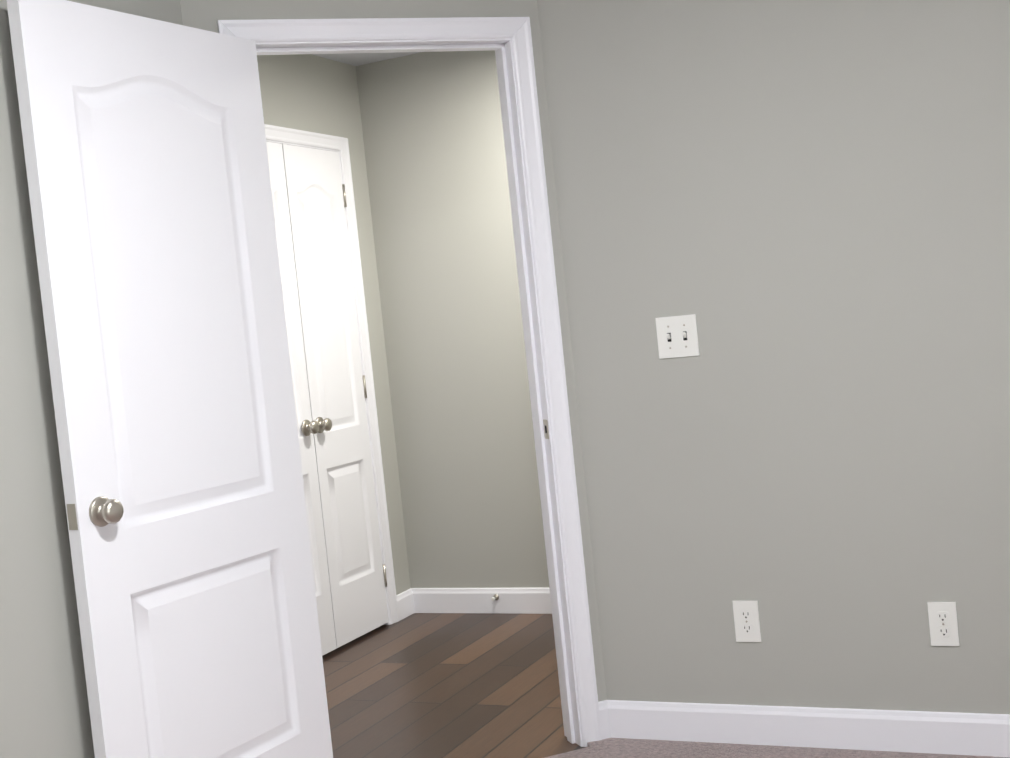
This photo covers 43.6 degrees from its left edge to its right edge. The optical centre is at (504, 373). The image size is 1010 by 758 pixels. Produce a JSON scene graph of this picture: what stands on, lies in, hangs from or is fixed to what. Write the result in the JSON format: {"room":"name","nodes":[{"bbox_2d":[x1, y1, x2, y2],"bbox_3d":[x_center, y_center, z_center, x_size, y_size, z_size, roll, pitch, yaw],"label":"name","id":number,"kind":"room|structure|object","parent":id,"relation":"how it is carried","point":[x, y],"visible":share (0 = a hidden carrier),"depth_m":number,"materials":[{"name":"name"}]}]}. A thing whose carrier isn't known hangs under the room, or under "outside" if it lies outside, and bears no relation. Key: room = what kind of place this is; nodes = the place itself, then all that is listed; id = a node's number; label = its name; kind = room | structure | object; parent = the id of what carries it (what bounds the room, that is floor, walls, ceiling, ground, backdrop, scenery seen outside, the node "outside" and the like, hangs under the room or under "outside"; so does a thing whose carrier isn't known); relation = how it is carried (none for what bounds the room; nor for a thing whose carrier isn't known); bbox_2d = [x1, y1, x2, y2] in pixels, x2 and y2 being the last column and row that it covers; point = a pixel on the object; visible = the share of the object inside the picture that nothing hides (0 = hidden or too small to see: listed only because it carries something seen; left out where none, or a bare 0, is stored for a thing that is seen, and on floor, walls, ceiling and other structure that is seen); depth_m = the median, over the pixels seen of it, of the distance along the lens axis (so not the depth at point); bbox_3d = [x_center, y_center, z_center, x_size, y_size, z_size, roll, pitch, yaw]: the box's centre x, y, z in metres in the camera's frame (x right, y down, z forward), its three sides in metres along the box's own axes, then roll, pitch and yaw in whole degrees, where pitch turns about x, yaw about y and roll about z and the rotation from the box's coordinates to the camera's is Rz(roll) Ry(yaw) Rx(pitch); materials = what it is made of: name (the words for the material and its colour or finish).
{"room":"bedroom","nodes":[
{"label":"bedroom","id":0,"kind":"room"},
{"bbox_2d":[0,0,182,757],"bbox_3d":[-1.450,0.098,1.919,0.120,2.440,3.221,-5,3,25],"label":"wall","id":1,"kind":"structure","parent":0,"point":[44,709],"depth_m":2.70,"materials":[{"name":"paint"}]},
{"bbox_2d":[257,54,410,594],"bbox_3d":[-1.192,-0.025,4.335,0.120,2.440,3.130,-5,3,25],"label":"wall","id":2,"kind":"structure","parent":0,"point":[311,93],"depth_m":5.50,"materials":[{"name":"paint"}]},
{"bbox_2d":[266,141,336,655],"bbox_3d":[-0.880,0.115,4.857,0.045,2.028,0.422,-5,3,25],"label":"closet door","id":3,"kind":"structure","parent":2,"relation":"in","point":[300,388],"depth_m":5.00,"materials":[{"name":"paint"}]},
{"bbox_2d":[302,420,318,435],"bbox_3d":[-0.764,0.212,4.995,0.052,0.066,0.066,-5,3,25],"label":"door knob","id":4,"kind":"object","parent":3,"relation":"attached to","point":[309,427],"visible":1,"depth_m":4.98,"materials":[{"name":"silver metal"}]},
{"bbox_2d":[264,124,398,624],"bbox_3d":[-0.832,0.077,5.067,0.138,2.107,0.964,-5,3,25],"label":"trim","id":5,"kind":"structure","parent":2,"relation":"attached to","point":[290,136],"depth_m":5.44,"materials":[{"name":"paint"}]},
{"bbox_2d":[282,144,388,647],"bbox_3d":[-0.701,0.081,5.244,0.045,2.028,0.422,-5,3,25],"label":"closet door","id":6,"kind":"structure","parent":2,"relation":"in","point":[316,194],"depth_m":5.23,"materials":[{"name":"paint"}]},
{"bbox_2d":[316,417,331,432],"bbox_3d":[-0.724,0.204,5.081,0.052,0.066,0.066,-5,3,25],"label":"door knob","id":7,"kind":"object","parent":6,"relation":"attached to","point":[325,424],"visible":0.98,"depth_m":5.07,"materials":[{"name":"silver metal"}]},
{"bbox_2d":[312,52,421,65],"bbox_3d":[-0.030,-1.343,2.370,4.240,0.100,5.850,-5,3,25],"label":"ceiling","id":8,"kind":"structure","parent":0,"point":[355,59],"depth_m":5.41,"materials":[{"name":"paint"}]},
{"bbox_2d":[180,0,606,701],"bbox_3d":[-0.300,-0.084,3.538,1.107,2.440,0.120,-7,2,-21],"label":"wall","id":9,"kind":"structure","parent":0,"point":[202,14],"depth_m":3.60,"materials":[{"name":"paint"}]},
{"bbox_2d":[7,0,332,757],"bbox_3d":[-0.766,0.176,3.026,0.147,2.028,0.759,-5,3,25],"label":"entry door","id":10,"kind":"structure","parent":9,"relation":"in","point":[150,191],"depth_m":2.94,"materials":[{"name":"paint"}]},
{"bbox_2d":[217,17,601,746],"bbox_3d":[-0.258,0.078,3.554,0.879,2.107,0.154,-7,2,-21],"label":"trim","id":11,"kind":"structure","parent":9,"relation":"attached to","point":[507,41],"depth_m":3.63,"materials":[{"name":"paint"}]},
{"bbox_2d":[543,419,548,438],"bbox_3d":[0.118,0.160,3.653,0.002,0.056,0.030,-7,2,-21],"label":"plate","id":12,"kind":"object","parent":11,"relation":"attached to","point":[546,431],"visible":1,"depth_m":3.65,"materials":[{"name":"silver metal"}]},
{"bbox_2d":[356,50,548,587],"bbox_3d":[0.421,-0.226,5.237,2.060,2.440,0.120,-5,3,25],"label":"wall","id":13,"kind":"structure","parent":0,"point":[437,174],"depth_m":5.47,"materials":[{"name":"paint"}]},
{"bbox_2d":[404,588,551,615],"bbox_3d":[0.511,0.938,5.222,2.060,0.110,0.014,-5,3,25],"label":"baseboard","id":14,"kind":"structure","parent":13,"relation":"attached to","point":[416,600],"depth_m":5.51,"materials":[{"name":"paint"}]},
{"bbox_2d":[491,594,498,600],"bbox_3d":[-0.046,0.968,5.452,0.026,0.026,0.040,-5,3,25],"label":"door stop","id":15,"kind":"object","parent":14,"relation":"attached to","point":[495,597],"visible":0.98,"depth_m":5.46,"materials":[{"name":"silver metal"}]},
{"bbox_2d":[322,613,587,757],"bbox_3d":[-0.123,1.140,3.927,2.380,0.060,3.500,-5,3,25],"label":"floor","id":16,"kind":"structure","parent":0,"point":[450,685],"depth_m":4.40,"materials":[{"name":"brown wood"}]},
{"bbox_2d":[537,0,1009,713],"bbox_3d":[1.317,-0.236,3.195,2.552,2.440,0.120,-5,3,25],"label":"wall","id":17,"kind":"structure","parent":0,"point":[801,208],"depth_m":3.40,"materials":[{"name":"paint"}]},
{"bbox_2d":[655,314,699,358],"bbox_3d":[0.478,-0.104,3.518,0.116,0.115,0.016,-5,3,25],"label":"light switch","id":18,"kind":"object","parent":17,"relation":"attached to","point":[677,336],"visible":1,"depth_m":3.52,"materials":[{"name":"white plastic"}]},
{"bbox_2d":[732,601,760,641],"bbox_3d":[0.670,0.686,3.503,0.070,0.115,0.008,-5,3,25],"label":"electrical outlet","id":19,"kind":"object","parent":17,"relation":"attached to","point":[746,621],"visible":1,"depth_m":3.50,"materials":[{"name":"white plastic"}]},
{"bbox_2d":[927,602,959,645],"bbox_3d":[1.139,0.650,3.284,0.070,0.115,0.008,-5,3,25],"label":"electrical outlet","id":20,"kind":"object","parent":17,"relation":"attached to","point":[943,624],"visible":1,"depth_m":3.28,"materials":[{"name":"white plastic"}]},
{"bbox_2d":[545,738,1009,757],"bbox_3d":[0.713,1.115,2.241,3.360,0.072,5.450,-5,3,25],"label":"floor carpet","id":21,"kind":"object","parent":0,"point":[623,748],"visible":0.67,"depth_m":3.50,"materials":[{"name":"beige carpet"}]}
]}

